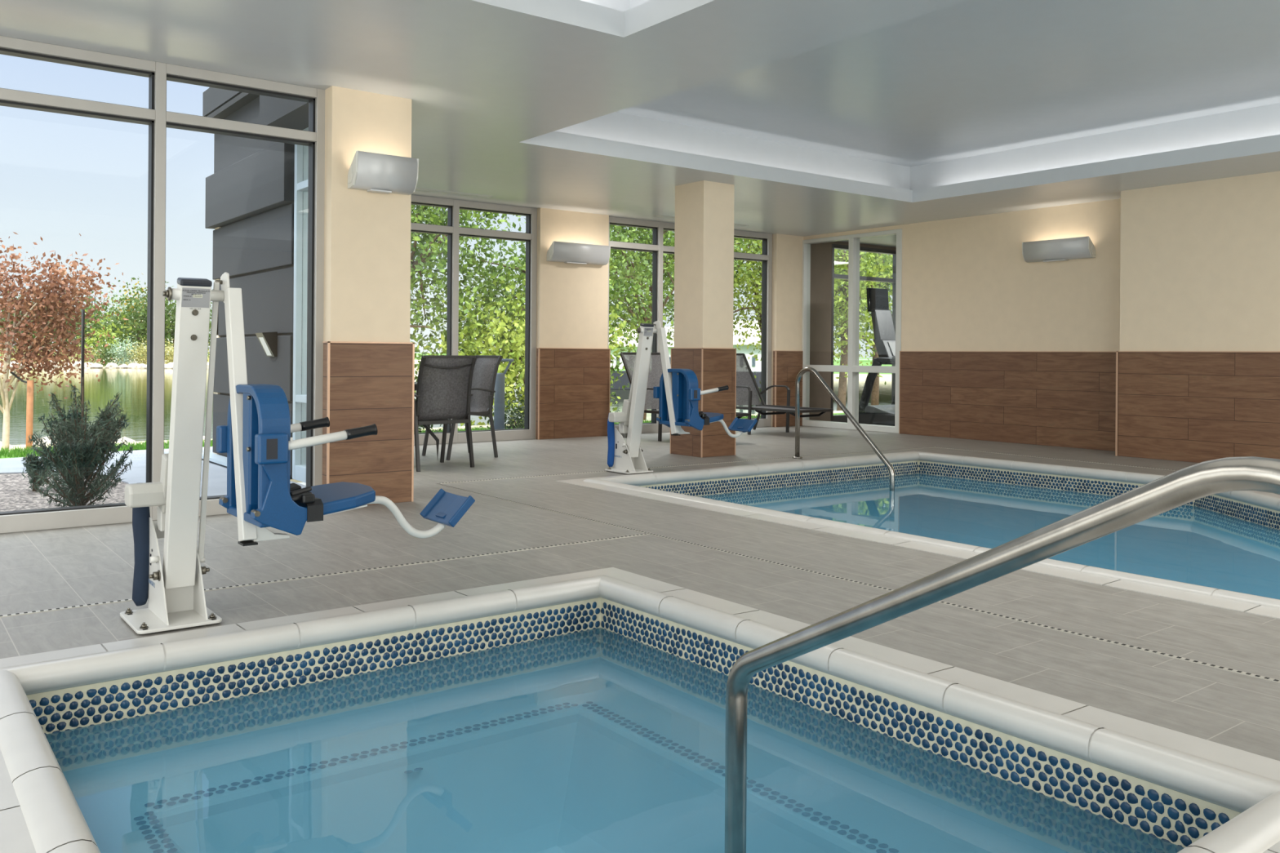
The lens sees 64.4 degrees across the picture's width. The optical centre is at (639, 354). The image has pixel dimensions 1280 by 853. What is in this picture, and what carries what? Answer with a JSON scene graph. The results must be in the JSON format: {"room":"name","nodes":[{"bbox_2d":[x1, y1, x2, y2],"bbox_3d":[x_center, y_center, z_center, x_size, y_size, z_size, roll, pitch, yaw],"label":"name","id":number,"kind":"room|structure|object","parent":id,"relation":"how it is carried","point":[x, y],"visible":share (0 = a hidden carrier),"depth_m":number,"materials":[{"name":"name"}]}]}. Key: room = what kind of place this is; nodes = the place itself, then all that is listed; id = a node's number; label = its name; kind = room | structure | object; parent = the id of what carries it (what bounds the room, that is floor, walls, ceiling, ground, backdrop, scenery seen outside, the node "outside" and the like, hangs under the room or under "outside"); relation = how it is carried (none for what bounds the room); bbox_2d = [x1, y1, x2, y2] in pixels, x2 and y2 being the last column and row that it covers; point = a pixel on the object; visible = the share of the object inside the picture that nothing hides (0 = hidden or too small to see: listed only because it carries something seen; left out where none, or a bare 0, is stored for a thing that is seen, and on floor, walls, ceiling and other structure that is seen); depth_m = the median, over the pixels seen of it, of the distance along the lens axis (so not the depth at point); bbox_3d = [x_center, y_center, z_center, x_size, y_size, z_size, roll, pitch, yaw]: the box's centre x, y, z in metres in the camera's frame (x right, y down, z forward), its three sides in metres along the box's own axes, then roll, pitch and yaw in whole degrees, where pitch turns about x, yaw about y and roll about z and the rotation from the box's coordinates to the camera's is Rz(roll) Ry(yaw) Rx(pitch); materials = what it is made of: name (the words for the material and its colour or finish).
{"room":"indoor swimming pool","nodes":[
{"label":"indoor swimming pool","id":0,"kind":"room"},
{"bbox_2d":[202,87,241,116],"bbox_3d":[3.677,-2.499,6.821,22.300,0.250,15.590,0,0,-37],"label":"roof","id":1,"kind":"structure","parent":0,"point":[214,99],"depth_m":10.04,"materials":[{"name":"paint"}]},
{"bbox_2d":[204,92,308,476],"bbox_3d":[-14.570,-1.605,0.135,29.000,5.300,4.030,0,0,-37],"label":"wall","id":2,"kind":"structure","parent":0,"point":[250,191],"depth_m":9.19,"materials":[{"name":"paint"}]},
{"bbox_2d":[255,331,277,356],"bbox_3d":[-3.227,-0.091,8.774,0.129,0.215,0.200,0,0,-37],"label":"wall light","id":3,"kind":"object","parent":2,"relation":"attached to","point":[268,340],"visible":1,"depth_m":8.72,"materials":[{"name":"black metal"}]},
{"bbox_2d":[292,127,308,482],"bbox_3d":[-2.561,-0.399,8.110,0.120,2.860,0.860,0,0,-37],"label":"window","id":4,"kind":"structure","parent":2,"relation":"in","point":[300,213],"depth_m":8.39,"materials":[{"name":"clear glass"}]},
{"bbox_2d":[213,207,806,454],"bbox_3d":[-0.882,-0.631,12.872,8.530,3.350,0.254,0,0,-37],"label":"wall","id":5,"kind":"structure","parent":0,"point":[573,381],"depth_m":12.87,"materials":[{"name":"beige paint"}]},
{"bbox_2d":[410,195,537,444],"bbox_3d":[-2.570,-0.391,11.632,3.160,2.845,0.124,0,0,-37],"label":"window","id":6,"kind":"structure","parent":5,"relation":"in","point":[453,230],"depth_m":12.14,"materials":[{"name":"grey metal"}]},
{"bbox_2d":[546,240,610,265],"bbox_3d":[-0.763,-1.262,12.730,0.872,0.247,0.158,0,0,-37],"label":"wall sconce","id":7,"kind":"object","parent":5,"relation":"attached to","point":[558,251],"visible":1,"depth_m":12.66,"materials":[{"name":"white glass"}]},
{"bbox_2d":[608,216,772,433],"bbox_3d":[0.703,-0.367,14.134,3.030,2.845,0.124,0,0,-37],"label":"window","id":8,"kind":"structure","parent":5,"relation":"in","point":[657,248],"depth_m":13.80,"materials":[{"name":"grey metal"}]},
{"bbox_2d":[0,0,1279,236],"bbox_3d":[1.000,-2.015,4.745,15.330,0.455,15.340,0,0,-37],"label":"ceiling","id":9,"kind":"structure","parent":0,"point":[822,117],"depth_m":7.90,"materials":[{"name":"paint"}]},
{"bbox_2d":[415,187,493,197],"bbox_3d":[-2.579,-1.811,10.961,2.200,0.006,0.102,0,0,-37],"label":"ceiling vent","id":10,"kind":"object","parent":9,"relation":"in","point":[418,188],"visible":0.36,"depth_m":11.33,"materials":[{"name":"grey metal"}]},
{"bbox_2d":[472,0,713,36],"bbox_3d":[0.327,-2.015,2.398,3.730,0.445,6.150,0,0,-37],"label":"ceiling recess","id":11,"kind":"object","parent":9,"relation":"on","point":[569,18],"depth_m":5.54,"materials":[{"name":"paint"}]},
{"bbox_2d":[653,214,675,218],"bbox_3d":[0.340,-1.790,13.169,0.365,0.006,0.130,0,0,-37],"label":"ceiling vent","id":12,"kind":"object","parent":9,"relation":"in","point":[673,217],"depth_m":13.17,"materials":[{"name":"grey metal"}]},
{"bbox_2d":[520,0,1279,202],"bbox_3d":[4.136,-1.993,6.224,5.610,0.455,10.400,0,0,-37],"label":"tray","id":13,"kind":"object","parent":9,"relation":"on","point":[922,100],"depth_m":8.95,"materials":[{"name":"paint"}]},
{"bbox_2d":[0,426,1279,760],"bbox_3d":[0.978,1.055,4.745,15.330,0.004,15.340,0,0,-37],"label":"floor","id":14,"kind":"structure","parent":0,"point":[1208,673],"depth_m":4.82,"materials":[{"name":"grey tile"}]},
{"bbox_2d":[120,271,475,634],"bbox_3d":[-1.330,0.360,4.021,1.158,1.343,0.940,0,0,-37],"label":"lift","id":15,"kind":"object","parent":14,"relation":"on","point":[256,440],"visible":1,"depth_m":3.84,"materials":[{"name":"metal"}]},
{"bbox_2d":[216,425,226,453],"bbox_3d":[-1.561,0.322,3.886,0.105,0.103,0.048,0,0,-37],"label":"socket","id":16,"kind":"object","parent":15,"relation":"attached to","point":[221,430],"depth_m":3.84,"materials":[{"name":"blue plastic"}]},
{"bbox_2d":[254,432,288,464],"bbox_3d":[-1.270,0.324,3.506,0.105,0.103,0.050,0,0,-37],"label":"socket","id":17,"kind":"object","parent":15,"relation":"attached to","point":[270,448],"depth_m":3.48,"materials":[{"name":"plastic"}]},
{"bbox_2d":[322,85,414,505],"bbox_3d":[-2.108,-0.640,7.351,0.623,3.350,0.894,0,0,-37],"label":"wall pier","id":18,"kind":"object","parent":14,"relation":"on","point":[369,353],"visible":0.68,"depth_m":6.99,"materials":[{"name":"beige paint"}]},
{"bbox_2d":[347,150,418,195],"bbox_3d":[-1.761,-1.239,6.981,0.462,0.247,0.158,0,0,-37],"label":"wall sconce","id":19,"kind":"object","parent":18,"relation":"attached to","point":[375,172],"visible":1,"depth_m":6.92,"materials":[{"name":"white glass"}]},
{"bbox_2d":[413,382,439,456],"bbox_3d":[-2.528,0.654,9.967,0.920,0.755,0.920,0,0,-37],"label":"dining chair","id":20,"kind":"object","parent":14,"relation":"on","point":[425,426],"visible":0.12,"depth_m":9.89,"materials":[{"name":"black metal"}]},
{"bbox_2d":[413,355,476,471],"bbox_3d":[-1.909,0.522,9.364,0.588,1.033,0.618,0,0,-41],"label":"dining chair","id":21,"kind":"object","parent":14,"relation":"on","point":[444,382],"visible":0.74,"depth_m":9.20,"materials":[{"name":"grey fabric"}]},
{"bbox_2d":[422,355,502,460],"bbox_3d":[-1.811,0.522,10.363,0.618,1.033,0.588,0,0,-37],"label":"dining chair","id":22,"kind":"object","parent":14,"relation":"on","point":[486,366],"visible":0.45,"depth_m":10.39,"materials":[{"name":"grey fabric"}]},
{"bbox_2d":[0,567,1279,852],"bbox_3d":[-0.247,1.413,2.828,2.810,0.790,3.310,0,0,-37],"label":"pool","id":23,"kind":"object","parent":14,"relation":"in","point":[584,712],"visible":0.98,"depth_m":3.53,"materials":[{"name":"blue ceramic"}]},
{"bbox_2d":[604,320,757,474],"bbox_3d":[0.402,0.373,9.147,1.158,1.343,0.940,0,0,-37],"label":"lift","id":24,"kind":"object","parent":14,"relation":"on","point":[678,393],"visible":1,"depth_m":8.96,"materials":[{"name":"white metal"}]},
{"bbox_2d":[653,386,659,398],"bbox_3d":[0.171,0.335,9.013,0.105,0.103,0.048,0,0,-37],"label":"socket","id":25,"kind":"object","parent":24,"relation":"attached to","point":[655,389],"depth_m":8.98,"materials":[{"name":"blue plastic"}]},
{"bbox_2d":[688,387,700,400],"bbox_3d":[0.462,0.337,8.632,0.105,0.103,0.050,0,0,-37],"label":"socket","id":26,"kind":"object","parent":24,"relation":"attached to","point":[694,393],"depth_m":8.61,"materials":[{"name":"plastic"}]},
{"bbox_2d":[619,351,750,441],"bbox_3d":[0.528,0.516,12.572,0.756,1.085,1.722,0,0,-37],"label":"chaise lounge","id":27,"kind":"object","parent":14,"relation":"on","point":[655,371],"visible":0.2,"depth_m":13.03,"materials":[{"name":"grey"}]},
{"bbox_2d":[670,180,736,457],"bbox_3d":[0.672,-0.378,10.750,0.473,2.865,0.513,0,0,-37],"label":"column","id":28,"kind":"structure","parent":14,"relation":"on","point":[704,237],"depth_m":10.57,"materials":[{"name":"beige paint"}]},
{"bbox_2d":[736,353,833,435],"bbox_3d":[1.734,0.525,13.696,0.756,1.085,1.722,0,0,-37],"label":"chaise lounge","id":29,"kind":"object","parent":14,"relation":"on","point":[746,393],"visible":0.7,"depth_m":14.08,"materials":[{"name":"grey"}]},
{"bbox_2d":[792,367,894,531],"bbox_3d":[1.974,0.906,9.954,0.100,1.556,1.285,0,0,-37],"label":"handrail","id":30,"kind":"object","parent":14,"relation":"on","point":[891,502],"visible":0.98,"depth_m":9.92,"materials":[{"name":"silver metal"}]},
{"bbox_2d":[555,451,1279,619],"bbox_3d":[3.875,1.488,6.270,4.690,0.880,8.920,0,0,-37],"label":"swimming pool","id":31,"kind":"object","parent":14,"relation":"in","point":[1220,550],"visible":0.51,"depth_m":9.18,"materials":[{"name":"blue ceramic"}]},
{"bbox_2d":[724,456,1279,852],"bbox_3d":[0.606,0.908,1.751,0.100,1.534,1.338,0,0,-37],"label":"handrail","id":32,"kind":"object","parent":14,"relation":"on","point":[1184,486],"visible":1,"depth_m":1.76,"materials":[{"name":"silver metal"}]},
{"bbox_2d":[808,240,896,421],"bbox_3d":[6.672,-0.602,15.258,6.370,3.400,5.640,0,0,-37],"label":"wall","id":33,"kind":"structure","parent":0,"point":[820,300],"depth_m":15.65,"materials":[{"name":"grey paint"}]},
{"bbox_2d":[830,244,896,422],"bbox_3d":[4.872,-0.312,17.320,4.880,2.795,0.120,0,0,-37],"label":"window","id":34,"kind":"structure","parent":33,"relation":"in","point":[835,418],"depth_m":16.21,"materials":[{"name":"grey metal"}]},
{"bbox_2d":[838,235,896,247],"bbox_3d":[6.590,-1.798,15.252,6.220,0.100,5.440,0,0,-37],"label":"ceiling","id":35,"kind":"structure","parent":0,"point":[891,240],"depth_m":15.85,"materials":[{"name":"paint"}]},
{"bbox_2d":[803,170,1279,462],"bbox_3d":[6.876,-0.576,9.183,0.686,3.350,15.240,0,0,-37],"label":"wall","id":36,"kind":"structure","parent":0,"point":[1162,344],"depth_m":11.51,"materials":[{"name":"beige paint"}]},
{"bbox_2d":[801,228,902,433],"bbox_3d":[3.030,-0.323,14.622,0.145,2.790,1.890,0,0,-37],"label":"window","id":37,"kind":"structure","parent":36,"relation":"in","point":[852,368],"depth_m":14.54,"materials":[{"name":"grey metal"}]},
{"bbox_2d":[1022,235,1095,262],"bbox_3d":[4.912,-1.226,11.945,0.158,0.247,0.852,0,0,-37],"label":"wall sconce","id":38,"kind":"object","parent":36,"relation":"attached to","point":[1080,247],"visible":1,"depth_m":11.88,"materials":[{"name":"silver glass"}]},
{"bbox_3d":[6.569,1.147,15.252,6.220,0.100,5.440,0,0,-37],"label":"floor","id":39,"kind":"structure","parent":0,"visible":0},
{"bbox_2d":[858,287,895,426],"bbox_3d":[4.139,0.040,14.918,0.856,2.080,1.970,0,0,-37],"label":"treadmill","id":40,"kind":"object","parent":39,"relation":"on","point":[877,303],"visible":0.41,"depth_m":15.23,"materials":[{"name":"black plastic"}]},
{"bbox_2d":[864,404,894,413],"bbox_3d":[3.771,0.820,15.392,0.800,0.115,0.777,0,0,-37],"label":"hood","id":41,"kind":"object","parent":40,"relation":"attached to","point":[876,409],"depth_m":15.14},
{"bbox_2d":[873,358,895,364],"bbox_3d":[3.850,0.103,15.295,0.760,0.090,0.240,0,0,-37],"label":"tray","id":42,"kind":"object","parent":40,"relation":"on","point":[876,361],"depth_m":15.04,"materials":[{"name":"black plastic"}]},
{"bbox_3d":[-3.986,-0.654,-1.490,0.150,3.350,11.480,0,0,-37],"label":"wall","id":43,"kind":"structure","parent":0,"visible":0},
{"bbox_2d":[0,35,324,533],"bbox_3d":[-4.778,-0.407,5.021,6.507,2.845,0.124,0,0,-37],"label":"window","id":44,"kind":"structure","parent":43,"relation":"in","point":[157,117],"depth_m":6.33,"materials":[{"name":"grey metal"}]},
{"label":"outside","id":45,"kind":"structure","parent":0,"visible":0},
{"bbox_2d":[0,367,892,479],"bbox_3d":[-89.219,1.358,149.570,560.000,0.001,314.000,0,0,-37],"label":"lake","id":46,"kind":"structure","parent":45,"point":[131,383],"depth_m":43.82,"materials":[{"name":"liquid"}]},
{"bbox_2d":[609,370,760,390],"bbox_3d":[3.170,1.493,59.000,14.457,1.040,2.000,0,0,0],"label":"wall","id":47,"kind":"structure","parent":46,"relation":"on","point":[624,379],"depth_m":58.00,"materials":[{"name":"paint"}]},
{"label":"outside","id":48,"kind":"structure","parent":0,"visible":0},
{"bbox_2d":[0,410,844,482],"bbox_3d":[8.707,2.184,29.583,129.800,2.031,11.600,0,0,-37],"label":"bank","id":49,"kind":"object","parent":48,"point":[834,411],"visible":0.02,"depth_m":16.20,"materials":[{"name":"plant"}]},
{"bbox_2d":[10,371,33,448],"bbox_3d":[-7.009,0.705,11.532,0.286,1.029,0.073,0,0,16],"label":"stake","id":50,"kind":"object","parent":49,"relation":"on","point":[29,406],"visible":0.73,"depth_m":11.48,"materials":[{"name":"brown wood"}]},
{"bbox_2d":[32,436,57,445],"bbox_3d":[-7.700,1.243,13.320,0.466,0.358,0.470,0,0,24],"label":"boulder","id":51,"kind":"object","parent":49,"relation":"on","point":[46,438],"visible":0.05,"depth_m":13.18,"materials":[{"name":"white stone"}]},
{"bbox_2d":[0,231,128,450],"bbox_3d":[-7.301,-0.119,11.570,2.633,2.794,1.670,0,0,-20],"label":"tree","id":52,"kind":"object","parent":49,"relation":"on","point":[51,300],"visible":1,"depth_m":11.56,"materials":[{"name":"red plant"}]},
{"bbox_2d":[117,436,134,441],"bbox_3d":[-7.222,1.267,14.242,0.290,0.238,0.299,0,0,-22],"label":"boulder","id":53,"kind":"object","parent":49,"relation":"on","point":[127,439],"visible":0.2,"depth_m":14.22,"materials":[{"name":"white stone"}]},
{"bbox_2d":[409,204,508,351],"bbox_3d":[-5.727,-2.347,22.062,6.326,7.624,5.400,0,0,-37],"label":"leafy tree","id":54,"kind":"object","parent":49,"relation":"on","point":[416,206],"visible":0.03,"depth_m":22.66,"materials":[{"name":"green plant"}]},
{"bbox_2d":[409,204,525,427],"bbox_3d":[-4.527,-1.536,18.282,5.615,6.805,4.669,0,0,-27],"label":"leafy tree","id":55,"kind":"object","parent":49,"relation":"on","point":[425,255],"visible":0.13,"depth_m":18.06,"materials":[{"name":"green plant"}]},
{"bbox_2d":[410,259,645,426],"bbox_3d":[-1.944,-0.086,18.365,3.840,3.851,4.090,0,0,43],"label":"leafy tree","id":56,"kind":"object","parent":49,"relation":"on","point":[517,348],"visible":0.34,"depth_m":17.74,"materials":[{"name":"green plant"}]},
{"bbox_2d":[414,217,674,421],"bbox_3d":[-1.802,-0.631,19.932,5.300,5.248,4.712,0,0,-41],"label":"leafy tree","id":57,"kind":"object","parent":49,"relation":"on","point":[615,278],"visible":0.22,"depth_m":19.65,"materials":[{"name":"green plant"}]},
{"bbox_2d":[502,214,759,420],"bbox_3d":[0.005,-2.179,23.404,6.584,7.383,5.513,0,0,-28],"label":"leafy tree","id":58,"kind":"object","parent":49,"relation":"on","point":[645,317],"visible":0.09,"depth_m":22.84,"materials":[{"name":"green plant"}]},
{"bbox_2d":[608,226,761,351],"bbox_3d":[1.317,-2.080,26.848,5.467,7.209,6.348,0,0,26],"label":"leafy tree","id":59,"kind":"object","parent":49,"relation":"on","point":[757,251],"visible":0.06,"depth_m":26.05,"materials":[{"name":"green plant"}]},
{"bbox_2d":[733,237,838,377],"bbox_3d":[3.192,-1.906,26.427,4.742,6.865,4.904,0,0,-2],"label":"leafy tree","id":60,"kind":"object","parent":49,"relation":"on","point":[757,296],"visible":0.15,"depth_m":25.93,"materials":[{"name":"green plant"}]},
{"bbox_2d":[749,248,893,410],"bbox_3d":[4.678,-1.557,24.355,4.188,6.199,4.421,0,0,0],"label":"leafy tree","id":61,"kind":"object","parent":49,"relation":"on","point":[841,260],"visible":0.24,"depth_m":23.92,"materials":[{"name":"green plant"}]},
{"bbox_2d":[833,249,893,405],"bbox_3d":[6.140,-1.782,26.808,5.788,6.666,5.071,0,0,-41],"label":"leafy tree","id":62,"kind":"object","parent":49,"relation":"on","point":[875,391],"visible":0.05,"depth_m":26.72,"materials":[{"name":"green plant"}]},
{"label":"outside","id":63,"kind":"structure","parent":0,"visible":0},
{"bbox_2d":[614,362,892,373],"bbox_3d":[35.993,1.159,89.000,105.135,0.300,99.530,0,0,-37],"label":"bank","id":64,"kind":"object","parent":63,"point":[834,363],"visible":0.01,"depth_m":96.64,"materials":[{"name":"green plant"}]},
{"bbox_2d":[608,326,674,368],"bbox_3d":[0.793,0.006,73.700,8.436,4.100,8.600,0,0,0],"label":"house","id":65,"kind":"structure","parent":64,"relation":"on","point":[667,328],"depth_m":70.00,"materials":[{"name":"white"}]},
{"bbox_2d":[733,320,761,371],"bbox_3d":[7.493,-0.046,65.700,4.558,4.300,8.988,0,0,5],"label":"house","id":66,"kind":"structure","parent":64,"relation":"on","point":[755,366],"depth_m":62.00,"materials":[{"name":"white"}]},
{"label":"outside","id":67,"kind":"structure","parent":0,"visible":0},
{"bbox_2d":[2,357,503,369],"bbox_3d":[-55.066,1.129,122.037,187.602,1.350,145.948,0,0,-37],"label":"bank","id":68,"kind":"object","parent":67,"point":[415,361],"depth_m":123.12,"materials":[{"name":"soil"}]},
{"bbox_2d":[0,346,28,361],"bbox_3d":[-75.347,0.410,120.612,6.767,4.851,7.601,0,0,-37],"label":"bush","id":69,"kind":"object","parent":68,"relation":"on","point":[15,347],"visible":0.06,"depth_m":120.70,"materials":[{"name":"plant"}]},
{"bbox_2d":[71,360,80,368],"bbox_3d":[-65.113,1.395,117.713,1.961,1.385,2.156,0,0,37],"label":"boulder","id":70,"kind":"object","parent":68,"relation":"on","point":[74,365],"visible":0.25,"depth_m":116.89,"materials":[{"name":"white stone"}]},
{"bbox_2d":[62,338,111,363],"bbox_3d":[-65.775,0.564,120.470,6.405,5.035,5.852,0,0,-37],"label":"bush","id":71,"kind":"object","parent":68,"relation":"on","point":[79,355],"visible":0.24,"depth_m":120.39,"materials":[{"name":"green plant"}]},
{"bbox_2d":[89,363,102,368],"bbox_3d":[-63.032,1.487,117.753,1.436,1.036,1.429,0,0,-30],"label":"boulder","id":72,"kind":"object","parent":68,"relation":"on","point":[94,365],"visible":0.59,"depth_m":117.31,"materials":[{"name":"white stone"}]},
{"bbox_2d":[84,334,127,365],"bbox_3d":[-62.972,0.297,120.292,4.757,5.315,4.749,0,0,-37],"label":"bush","id":73,"kind":"object","parent":68,"relation":"on","point":[100,349],"visible":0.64,"depth_m":119.89,"materials":[{"name":"green plant"}]},
{"bbox_2d":[105,362,119,368],"bbox_3d":[-61.673,1.475,118.749,1.430,1.108,1.487,0,0,-31],"label":"boulder","id":74,"kind":"object","parent":68,"relation":"on","point":[111,365],"visible":0.62,"depth_m":118.26,"materials":[{"name":"white stone"}]},
{"bbox_2d":[98,333,145,367],"bbox_3d":[-61.174,0.489,120.614,5.434,5.981,5.100,0,0,-37],"label":"bush","id":75,"kind":"object","parent":68,"relation":"on","point":[123,355],"visible":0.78,"depth_m":120.04,"materials":[{"name":"green plant"}]},
{"bbox_2d":[127,362,138,368],"bbox_3d":[-59.152,1.474,118.979,1.556,1.046,1.680,0,0,25],"label":"boulder","id":76,"kind":"object","parent":68,"relation":"on","point":[132,365],"visible":0.46,"depth_m":118.38,"materials":[{"name":"white stone"}]},
{"bbox_2d":[137,363,145,368],"bbox_3d":[-57.629,1.460,117.904,1.259,0.903,1.209,0,0,1],"label":"boulder","id":77,"kind":"object","parent":68,"relation":"on","point":[142,365],"visible":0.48,"depth_m":117.44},
{"bbox_2d":[116,335,165,364],"bbox_3d":[-58.939,0.288,120.595,5.657,5.186,5.410,0,0,-37],"label":"bush","id":78,"kind":"object","parent":68,"relation":"on","point":[140,359],"visible":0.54,"depth_m":120.01,"materials":[{"name":"plant"}]},
{"bbox_2d":[137,338,173,364],"bbox_3d":[-56.711,0.569,120.709,5.341,5.145,4.990,0,0,-37],"label":"bush","id":79,"kind":"object","parent":68,"relation":"on","point":[166,352],"visible":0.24,"depth_m":120.36,"materials":[{"name":"plant"}]},
{"bbox_2d":[164,362,173,368],"bbox_3d":[-54.161,1.516,117.998,2.008,1.271,1.997,0,0,0],"label":"boulder","id":80,"kind":"object","parent":68,"relation":"on","point":[170,366],"visible":0.28,"depth_m":117.21,"materials":[{"name":"white stone"}]},
{"bbox_2d":[164,342,173,364],"bbox_3d":[-54.675,0.366,120.466,5.553,6.588,5.460,0,0,-37],"label":"bush","id":81,"kind":"object","parent":68,"relation":"on","point":[172,349],"visible":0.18,"depth_m":119.82,"materials":[{"name":"plant"}]},
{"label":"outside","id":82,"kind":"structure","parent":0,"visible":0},
{"bbox_2d":[0,473,128,511],"bbox_3d":[-8.320,1.050,4.885,10.730,0.060,3.940,0,0,-37],"label":"gravel bed","id":83,"kind":"object","parent":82,"point":[15,494],"visible":0.14,"depth_m":7.57,"materials":[{"name":"grey gravel"}]},
{"bbox_2d":[20,451,59,491],"bbox_3d":[-4.612,0.918,7.850,0.302,0.378,0.455,0,0,-37],"label":"juniper shrub","id":84,"kind":"object","parent":83,"relation":"on","point":[30,460],"visible":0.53,"depth_m":7.74,"materials":[{"name":"green plant"}]},
{"bbox_2d":[24,377,137,507],"bbox_3d":[-3.742,0.632,6.784,0.673,0.961,0.672,0,0,-37],"label":"juniper shrub","id":85,"kind":"object","parent":83,"relation":"on","point":[80,448],"visible":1,"depth_m":6.72,"materials":[{"name":"green plant"}]},
{"bbox_2d":[80,309,84,400],"bbox_3d":[-3.796,0.403,6.919,0.019,1.420,0.020,0,0,-37],"label":"stake","id":86,"kind":"object","parent":83,"relation":"on","point":[82,341],"visible":0.44,"depth_m":6.91,"materials":[{"name":"metal"}]},
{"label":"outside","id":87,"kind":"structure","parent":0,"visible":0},
{"bbox_2d":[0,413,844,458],"bbox_3d":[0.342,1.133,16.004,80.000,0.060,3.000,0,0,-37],"label":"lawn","id":88,"kind":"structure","parent":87,"point":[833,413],"depth_m":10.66,"materials":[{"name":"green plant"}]},
{"bbox_2d":[413,391,441,432],"bbox_3d":[-3.044,0.832,13.106,1.308,1.258,1.271,0,0,-37],"label":"leafy bush","id":89,"kind":"object","parent":88,"relation":"on","point":[432,425],"visible":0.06,"depth_m":13.14,"materials":[{"name":"green plant"}]},
{"bbox_2d":[479,388,524,429],"bbox_3d":[-1.590,0.910,13.491,1.145,0.987,1.070,0,0,15],"label":"leafy bush","id":90,"kind":"object","parent":88,"relation":"on","point":[511,423],"visible":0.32,"depth_m":13.46,"materials":[{"name":"green plant"}]},
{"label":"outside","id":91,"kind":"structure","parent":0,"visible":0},
{"bbox_2d":[0,446,306,497],"bbox_3d":[1.261,1.109,13.156,42.000,0.060,5.440,0,0,-37],"label":"terrace","id":92,"kind":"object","parent":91,"point":[217,475],"visible":0.13,"depth_m":9.10,"materials":[{"name":"concrete"}]},
{"bbox_2d":[201,452,226,466],"bbox_3d":[-3.978,1.006,9.678,0.150,0.030,1.400,0,0,-37],"label":"threshold","id":93,"kind":"object","parent":92,"relation":"on","point":[215,458],"visible":0.43,"depth_m":9.71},
{"bbox_2d":[493,359,513,429],"bbox_3d":[-1.811,0.556,13.096,0.356,1.002,0.136,0,0,1],"label":"bollard light","id":94,"kind":"object","parent":92,"relation":"on","point":[499,396],"visible":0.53,"depth_m":13.04,"materials":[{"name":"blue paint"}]},
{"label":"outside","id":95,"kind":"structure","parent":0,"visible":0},
{"bbox_2d":[0,351,872,362],"bbox_3d":[-55.002,0.054,273.000,361.296,0.800,373.255,0,0,-37],"label":"ground","id":96,"kind":"structure","parent":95,"point":[835,358],"depth_m":176.54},
{"bbox_2d":[0,294,38,356],"bbox_3d":[-81.490,-3.449,129.599,11.393,10.358,12.945,0,0,-37],"label":"tree","id":97,"kind":"object","parent":96,"relation":"on","point":[2,319],"visible":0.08,"depth_m":129.70,"materials":[{"name":"green plant"}]},
{"bbox_2d":[1,275,68,351],"bbox_3d":[-78.299,-4.368,131.427,11.774,12.025,12.492,0,0,-37],"label":"tree","id":98,"kind":"object","parent":96,"relation":"on","point":[38,275],"visible":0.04,"depth_m":130.70,"materials":[{"name":"green plant"}]},
{"bbox_2d":[11,287,114,357],"bbox_3d":[-72.920,-3.112,128.753,12.629,12.879,11.188,0,0,-37],"label":"tree","id":99,"kind":"object","parent":96,"relation":"on","point":[90,297],"visible":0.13,"depth_m":128.75,"materials":[{"name":"green plant"}]},
{"bbox_2d":[54,290,124,355],"bbox_3d":[-73.397,-3.738,133.835,11.586,11.723,10.759,0,0,-37],"label":"tree","id":100,"kind":"object","parent":96,"relation":"on","point":[98,325],"visible":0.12,"depth_m":133.91,"materials":[{"name":"green plant"}]},
{"bbox_2d":[75,310,133,357],"bbox_3d":[-66.243,-0.758,126.555,7.760,9.621,8.840,0,0,-37],"label":"tree","id":101,"kind":"object","parent":96,"relation":"on","point":[104,331],"visible":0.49,"depth_m":125.86,"materials":[{"name":"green plant"}]},
{"bbox_2d":[93,281,145,355],"bbox_3d":[-77.156,-5.013,151.477,9.799,12.378,10.295,0,0,-37],"label":"tree","id":102,"kind":"object","parent":96,"relation":"on","point":[124,296],"visible":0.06,"depth_m":151.89,"materials":[{"name":"green plant"}]},
{"bbox_2d":[79,289,171,355],"bbox_3d":[-72.458,-3.330,140.593,13.283,11.521,11.983,0,0,-37],"label":"tree","id":103,"kind":"object","parent":96,"relation":"on","point":[106,308],"visible":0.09,"depth_m":139.14,"materials":[{"name":"green plant"}]},
{"bbox_2d":[84,275,176,357],"bbox_3d":[-64.545,-4.237,131.576,13.383,11.887,13.781,0,0,-37],"label":"tree","id":104,"kind":"object","parent":96,"relation":"on","point":[129,313],"visible":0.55,"depth_m":129.32,"materials":[{"name":"green plant"}]},
{"bbox_2d":[92,318,173,355],"bbox_3d":[-101.562,-3.281,205.628,20.521,7.200,43.678,0,0,-37],"label":"office building","id":105,"kind":"structure","parent":96,"relation":"on","point":[108,318],"depth_m":190.00,"materials":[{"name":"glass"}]},
{"bbox_2d":[107,272,173,351],"bbox_3d":[-67.872,-4.564,138.269,11.973,13.208,10.582,0,0,-37],"label":"tree","id":106,"kind":"object","parent":96,"relation":"on","point":[123,286],"visible":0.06,"depth_m":137.49,"materials":[{"name":"green plant"}]},
{"bbox_2d":[127,287,212,354],"bbox_3d":[-60.056,-3.568,130.822,11.023,11.310,10.567,0,0,-37],"label":"tree","id":107,"kind":"object","parent":96,"relation":"on","point":[168,326],"visible":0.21,"depth_m":129.35,"materials":[{"name":"green plant"}]},
{"bbox_2d":[168,302,212,356],"bbox_3d":[-54.435,-3.327,130.996,12.184,11.444,12.527,0,0,-37],"label":"tree","id":108,"kind":"object","parent":96,"relation":"on","point":[211,310],"visible":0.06,"depth_m":130.12,"materials":[{"name":"green plant"}]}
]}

